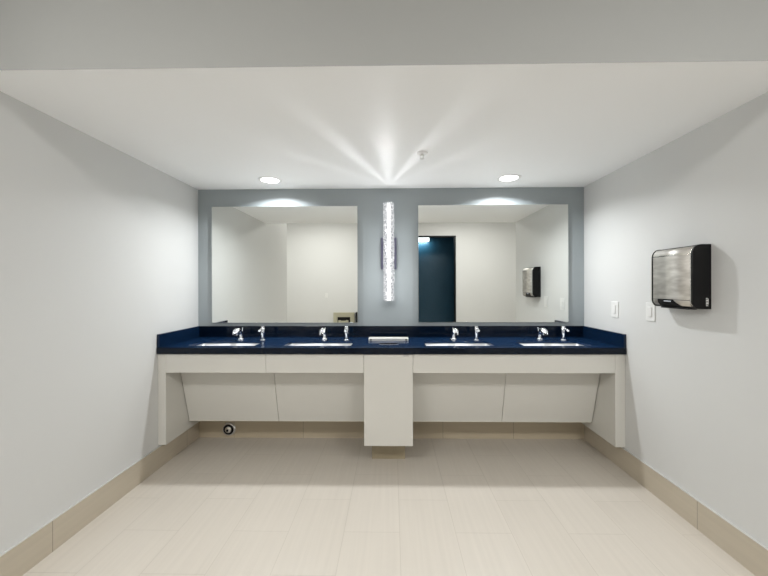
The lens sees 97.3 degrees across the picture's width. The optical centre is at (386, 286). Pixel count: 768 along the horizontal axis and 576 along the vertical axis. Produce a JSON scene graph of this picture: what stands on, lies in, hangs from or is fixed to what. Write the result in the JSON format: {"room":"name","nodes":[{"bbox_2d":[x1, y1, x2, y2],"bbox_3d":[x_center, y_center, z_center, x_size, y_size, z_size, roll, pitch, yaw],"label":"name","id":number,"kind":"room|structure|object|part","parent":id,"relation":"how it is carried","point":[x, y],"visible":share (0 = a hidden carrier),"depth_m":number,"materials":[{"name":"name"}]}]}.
{"room":"public restroom","nodes":[
{"label":"public restroom","id":0,"kind":"room"},
{"bbox_2d":[0,91,197,553],"bbox_3d":[-1.884,-0.138,1.854,0.120,3.150,2.750,0,0,1],"label":"wall","id":1,"kind":"structure","parent":0,"point":[99,243],"depth_m":1.98,"materials":[{"name":"paint"}]},
{"bbox_2d":[0,422,198,575],"bbox_3d":[-1.814,1.351,1.853,0.012,0.172,2.750,0,0,1],"label":"baseboard","id":2,"kind":"structure","parent":1,"relation":"attached to","point":[28,552],"depth_m":2.02,"materials":[{"name":"tile"}]},
{"bbox_3d":[-1.815,1.267,1.853,0.012,0.004,2.750,0,0,1],"label":"edge trim","id":3,"kind":"part","parent":2,"relation":"part of","materials":[{"name":"beige tile"}]},
{"bbox_2d":[0,61,767,189],"bbox_3d":[0.007,-0.988,2.310,3.652,0.120,1.780,0,0,1],"label":"ceiling","id":4,"kind":"structure","parent":0,"point":[551,124],"depth_m":1.85,"materials":[{"name":"white paint"}]},
{"bbox_2d":[258,176,281,183],"bbox_3d":[-1.017,-0.923,2.940,0.200,0.006,0.200,0,0,1],"label":"recessed light","id":5,"kind":"object","parent":4,"relation":"in","point":[265,179],"visible":1,"depth_m":2.94,"materials":[{"name":"white glass"}]},
{"bbox_2d":[416,150,427,159],"bbox_3d":[0.243,-0.908,2.349,0.082,0.042,0.082,0,0,1],"label":"sprinkler","id":6,"kind":"object","parent":4,"relation":"attached to","point":[422,152],"visible":1,"depth_m":2.34,"materials":[{"name":"white metal"}]},
{"bbox_2d":[497,174,520,181],"bbox_3d":[1.046,-0.927,2.899,0.200,0.006,0.200,0,0,1],"label":"recessed light","id":7,"kind":"object","parent":4,"relation":"in","point":[509,177],"visible":1,"depth_m":2.88,"materials":[{"name":"white glass"}]},
{"bbox_2d":[0,0,767,69],"bbox_3d":[-0.007,-1.323,1.420,3.652,0.789,0.001,0,0,1],"label":"wall","id":8,"kind":"structure","parent":0,"point":[34,34],"depth_m":1.42,"materials":[{"name":"grey paint"}]},
{"bbox_2d":[22,437,754,575],"bbox_3d":[0.054,1.483,-0.001,7.700,0.100,6.600,0,0,1],"label":"floor","id":9,"kind":"structure","parent":0,"point":[221,506],"depth_m":2.09,"materials":[{"name":"tile"}]},
{"bbox_2d":[372,446,404,458],"bbox_3d":[0.016,1.339,2.997,0.276,0.187,0.381,0,0,1],"label":"plinth block","id":10,"kind":"object","parent":9,"relation":"on","point":[378,452],"visible":0.3,"depth_m":2.81,"materials":[{"name":"beige tile"}]},
{"bbox_2d":[364,354,412,445],"bbox_3d":[0.015,0.889,2.905,0.381,0.714,0.550,0,0,1],"label":"base cabinet","id":11,"kind":"object","parent":10,"relation":"on","point":[388,378],"visible":0.92,"depth_m":2.64,"materials":[{"name":"laminate"}]},
{"bbox_2d":[198,187,583,325],"bbox_3d":[0.025,0.192,3.260,3.892,2.481,0.120,0,0,1],"label":"wall","id":12,"kind":"structure","parent":0,"point":[373,310],"depth_m":3.20,"materials":[{"name":"paint"}]},
{"bbox_2d":[158,354,363,444],"bbox_3d":[-0.991,0.891,2.928,1.626,0.720,0.544,0,0,1],"label":"vanity base","id":13,"kind":"object","parent":12,"relation":"attached to","point":[192,388],"visible":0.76,"depth_m":2.86,"materials":[{"name":"laminate"}]},
{"bbox_3d":[-1.773,0.893,2.940,0.061,0.720,0.544,0,0,1],"label":"panel","id":14,"kind":"part","parent":13,"relation":"part of","materials":[{"name":"laminate"}]},
{"bbox_3d":[-1.343,0.918,2.901,0.787,0.513,0.155,0,0,1],"label":"knee panel","id":15,"kind":"part","parent":13,"relation":"part of","materials":[{"name":"laminate"}]},
{"bbox_3d":[-0.562,0.916,2.889,0.766,0.513,0.155,0,0,1],"label":"knee panel","id":16,"kind":"part","parent":13,"relation":"part of","materials":[{"name":"laminate"}]},
{"bbox_2d":[156,337,626,354],"bbox_3d":[0.020,0.503,2.912,3.652,0.050,0.576,0,0,1],"label":"countertop","id":17,"kind":"structure","parent":13,"relation":"on","point":[271,345],"depth_m":2.65,"materials":[{"name":"blue stone"}]},
{"bbox_2d":[157,326,198,347],"bbox_3d":[-1.796,0.430,2.942,0.020,0.105,0.572,0,0,1],"label":"side splash","id":18,"kind":"object","parent":17,"relation":"on","point":[168,338],"visible":1,"depth_m":2.88,"materials":[{"name":"blue stone"}]},
{"bbox_2d":[197,343,259,345],"bbox_3d":[-1.345,0.570,2.860,0.574,0.134,0.261,0,0,1],"label":"undermount sink","id":19,"kind":"object","parent":17,"relation":"in","point":[203,344],"visible":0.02,"depth_m":2.98,"materials":[{"name":"white ceramic"}]},
{"bbox_2d":[232,328,243,339],"bbox_3d":[-1.330,0.426,3.030,0.056,0.111,0.170,0,0,1],"label":"faucet","id":20,"kind":"object","parent":17,"relation":"on","point":[236,331],"visible":1,"depth_m":3.01,"materials":[{"name":"silver metal"}]},
{"bbox_3d":[-1.330,0.424,3.046,0.043,0.103,0.097,0,0,1],"label":"spout","id":21,"kind":"part","parent":20,"relation":"part of","materials":[{"name":"silver metal"}]},
{"bbox_2d":[258,326,265,340],"bbox_3d":[-1.111,0.419,2.991,0.050,0.124,0.112,0,0,1],"label":"soap dispenser","id":22,"kind":"object","parent":17,"relation":"on","point":[262,329],"visible":1,"depth_m":3.01,"materials":[{"name":"silver metal"}]},
{"bbox_3d":[-1.110,0.420,3.023,0.033,0.106,0.033,0,0,1],"label":"post","id":23,"kind":"part","parent":22,"relation":"part of","materials":[{"name":"silver metal"}]},
{"bbox_2d":[288,343,352,345],"bbox_3d":[-0.562,0.568,2.848,0.574,0.134,0.261,0,0,1],"label":"undermount sink","id":24,"kind":"object","parent":17,"relation":"in","point":[292,344],"visible":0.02,"depth_m":2.97,"materials":[{"name":"white ceramic"}]},
{"bbox_2d":[319,328,327,339],"bbox_3d":[-0.566,0.424,3.019,0.056,0.111,0.170,0,0,1],"label":"faucet","id":25,"kind":"object","parent":17,"relation":"on","point":[322,332],"visible":1,"depth_m":2.97,"materials":[{"name":"silver metal"}]},
{"bbox_2d":[344,326,348,340],"bbox_3d":[-0.361,0.417,2.980,0.050,0.124,0.112,0,0,1],"label":"soap dispenser","id":26,"kind":"object","parent":17,"relation":"on","point":[346,327],"visible":1,"depth_m":3.00,"materials":[{"name":"silver metal"}]},
{"bbox_2d":[368,337,408,340],"bbox_3d":[0.014,0.467,3.007,0.356,0.022,0.080,0,0,1],"label":"steel tray","id":27,"kind":"object","parent":17,"relation":"on","point":[369,338],"visible":1,"depth_m":2.97,"materials":[{"name":"white metal"}]},
{"bbox_2d":[379,343,398,344],"bbox_3d":[0.016,0.522,2.818,0.160,0.095,0.086,0,0,1],"label":"chute","id":28,"kind":"object","parent":17,"relation":"in","point":[380,343],"visible":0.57,"depth_m":2.78,"materials":[{"name":"black"}]},
{"bbox_2d":[451,328,458,339],"bbox_3d":[0.600,0.421,3.001,0.056,0.111,0.170,0,0,1],"label":"faucet","id":29,"kind":"object","parent":17,"relation":"on","point":[455,332],"visible":1,"depth_m":2.95,"materials":[{"name":"silver metal"}]},
{"bbox_2d":[425,343,489,345],"bbox_3d":[0.589,0.565,2.830,0.574,0.134,0.261,0,0,1],"label":"undermount sink","id":30,"kind":"object","parent":17,"relation":"in","point":[426,344],"visible":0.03,"depth_m":2.95,"materials":[{"name":"white ceramic"}]},
{"bbox_2d":[474,326,479,340],"bbox_3d":[0.792,0.414,2.962,0.050,0.124,0.112,0,0,1],"label":"soap dispenser","id":31,"kind":"object","parent":17,"relation":"on","point":[477,330],"visible":1,"depth_m":2.98,"materials":[{"name":"silver metal"}]},
{"bbox_3d":[0.792,0.416,2.993,0.033,0.106,0.033,0,0,1],"label":"post","id":32,"kind":"part","parent":31,"relation":"part of","materials":[{"name":"silver metal"}]},
{"bbox_2d":[536,328,547,339],"bbox_3d":[1.369,0.419,2.989,0.056,0.111,0.170,0,0,1],"label":"faucet","id":33,"kind":"object","parent":17,"relation":"on","point":[542,331],"visible":1,"depth_m":2.97,"materials":[{"name":"silver metal"}]},
{"bbox_3d":[1.370,0.417,3.005,0.043,0.103,0.097,0,0,1],"label":"spout","id":34,"kind":"part","parent":33,"relation":"part of","materials":[{"name":"silver metal"}]},
{"bbox_2d":[519,343,583,345],"bbox_3d":[1.371,0.563,2.818,0.574,0.134,0.261,0,0,1],"label":"undermount sink","id":35,"kind":"object","parent":17,"relation":"in","point":[523,344],"visible":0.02,"depth_m":2.94,"materials":[{"name":"white ceramic"}]},
{"bbox_2d":[560,326,568,340],"bbox_3d":[1.555,0.412,2.950,0.050,0.124,0.112,0,0,1],"label":"soap dispenser","id":36,"kind":"object","parent":17,"relation":"on","point":[563,329],"visible":1,"depth_m":2.97,"materials":[{"name":"silver metal"}]},
{"bbox_3d":[1.555,0.414,2.981,0.033,0.106,0.033,0,0,1],"label":"post","id":37,"kind":"part","parent":36,"relation":"part of","materials":[{"name":"silver metal"}]},
{"bbox_2d":[583,326,625,347],"bbox_3d":[1.836,0.421,2.886,0.020,0.105,0.572,0,0,1],"label":"side splash","id":38,"kind":"object","parent":17,"relation":"on","point":[605,336],"visible":1,"depth_m":2.82,"materials":[{"name":"blue stone"}]},
{"bbox_2d":[212,206,357,322],"bbox_3d":[-0.970,-0.207,3.206,1.386,1.102,0.018,0,0,1],"label":"wall mirror","id":39,"kind":"object","parent":12,"relation":"attached to","point":[271,264],"visible":1,"depth_m":3.20,"materials":[{"name":"silver mirror"}]},
{"bbox_2d":[381,202,396,300],"bbox_3d":[0.016,-0.319,3.136,0.146,0.907,0.129,0,0,1],"label":"wall sconce","id":40,"kind":"object","parent":12,"relation":"attached to","point":[388,242],"visible":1,"depth_m":3.09,"materials":[{"name":"grey glass"}]},
{"bbox_3d":[0.017,-0.310,3.189,0.146,0.297,0.022,0,0,1],"label":"plate","id":41,"kind":"part","parent":40,"relation":"part of","materials":[{"name":"grey"}]},
{"bbox_2d":[199,326,582,336],"bbox_3d":[0.025,0.425,3.189,3.612,0.105,0.022,0,0,1],"label":"backsplash","id":42,"kind":"structure","parent":12,"relation":"attached to","point":[204,331],"depth_m":3.18,"materials":[{"name":"blue stone"}]},
{"bbox_2d":[199,421,583,438],"bbox_3d":[0.027,1.347,3.194,3.632,0.172,0.012,0,0,1],"label":"baseboard","id":43,"kind":"structure","parent":12,"relation":"attached to","point":[244,429],"depth_m":3.19,"materials":[{"name":"tile"}]},
{"bbox_2d":[222,422,235,435],"bbox_3d":[-1.500,1.355,3.194,0.128,0.128,0.040,0,0,1],"label":"pipe cleanout","id":44,"kind":"object","parent":43,"relation":"attached to","point":[229,428],"visible":1,"depth_m":3.20,"materials":[{"name":"silver metal"}]},
{"bbox_2d":[418,204,568,321],"bbox_3d":[0.994,-0.214,3.176,1.400,1.102,0.018,0,0,1],"label":"wall mirror","id":45,"kind":"object","parent":12,"relation":"attached to","point":[477,263],"visible":1,"depth_m":3.17,"materials":[{"name":"silver mirror"}]},
{"bbox_2d":[413,354,624,446],"bbox_3d":[1.027,0.886,2.897,1.638,0.720,0.544,0,0,1],"label":"vanity base","id":46,"kind":"object","parent":12,"relation":"attached to","point":[589,390],"visible":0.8,"depth_m":2.83,"materials":[{"name":"laminate"}]},
{"bbox_3d":[0.599,0.913,2.871,0.780,0.513,0.155,0,0,1],"label":"knee panel","id":47,"kind":"part","parent":46,"relation":"part of","materials":[{"name":"laminate"}]},
{"bbox_3d":[1.378,0.911,2.859,0.770,0.513,0.155,0,0,1],"label":"knee panel","id":48,"kind":"part","parent":46,"relation":"part of","materials":[{"name":"laminate"}]},
{"bbox_3d":[1.808,0.885,2.884,0.076,0.720,0.544,0,0,1],"label":"panel","id":49,"kind":"part","parent":46,"relation":"part of","materials":[{"name":"laminate"}]},
{"bbox_2d":[584,92,767,547],"bbox_3d":[1.895,-0.146,2.281,0.120,3.150,1.780,0,0,1],"label":"wall","id":50,"kind":"structure","parent":0,"point":[696,381],"depth_m":1.98,"materials":[{"name":"paint"}]},
{"bbox_2d":[611,301,618,317],"bbox_3d":[1.837,0.186,2.729,0.011,0.128,0.082,0,0,1],"label":"wall switch","id":51,"kind":"object","parent":50,"relation":"attached to","point":[614,305],"visible":1,"depth_m":2.72,"materials":[{"name":"white plastic"}]},
{"bbox_2d":[646,302,654,321],"bbox_3d":[1.832,0.178,2.352,0.011,0.128,0.082,0,0,1],"label":"wall switch","id":52,"kind":"object","parent":50,"relation":"attached to","point":[650,308],"visible":0.91,"depth_m":2.35,"materials":[{"name":"white plastic"}]},
{"bbox_2d":[584,425,767,575],"bbox_3d":[1.833,1.343,2.282,0.012,0.172,1.780,0,0,1],"label":"baseboard","id":53,"kind":"structure","parent":50,"relation":"attached to","point":[750,553],"depth_m":2.02,"materials":[{"name":"tile"}]},
{"bbox_3d":[1.833,1.259,2.282,0.012,0.004,1.780,0,0,1],"label":"edge trim","id":54,"kind":"part","parent":53,"relation":"part of","materials":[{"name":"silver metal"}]},
{"bbox_2d":[651,244,710,309],"bbox_3d":[1.778,-0.052,2.060,0.108,0.374,0.306,0,0,1],"label":"paper towel dispenser","id":55,"kind":"object","parent":50,"relation":"attached to","point":[680,276],"visible":1,"depth_m":1.98,"materials":[{"name":"silver plastic"}]},
{"bbox_3d":[1.740,0.100,2.046,0.028,0.045,0.225,0,0,1],"label":"sensor panel","id":56,"kind":"part","parent":55,"relation":"part of","materials":[{"name":"black plastic"}]},
{"bbox_2d":[661,306,696,309],"bbox_3d":[1.775,0.131,2.060,0.055,0.008,0.200,0,0,1],"label":"outlet","id":57,"kind":"object","parent":55,"relation":"attached to","point":[675,307],"depth_m":2.02,"materials":[{"name":"white paper"}]}
]}

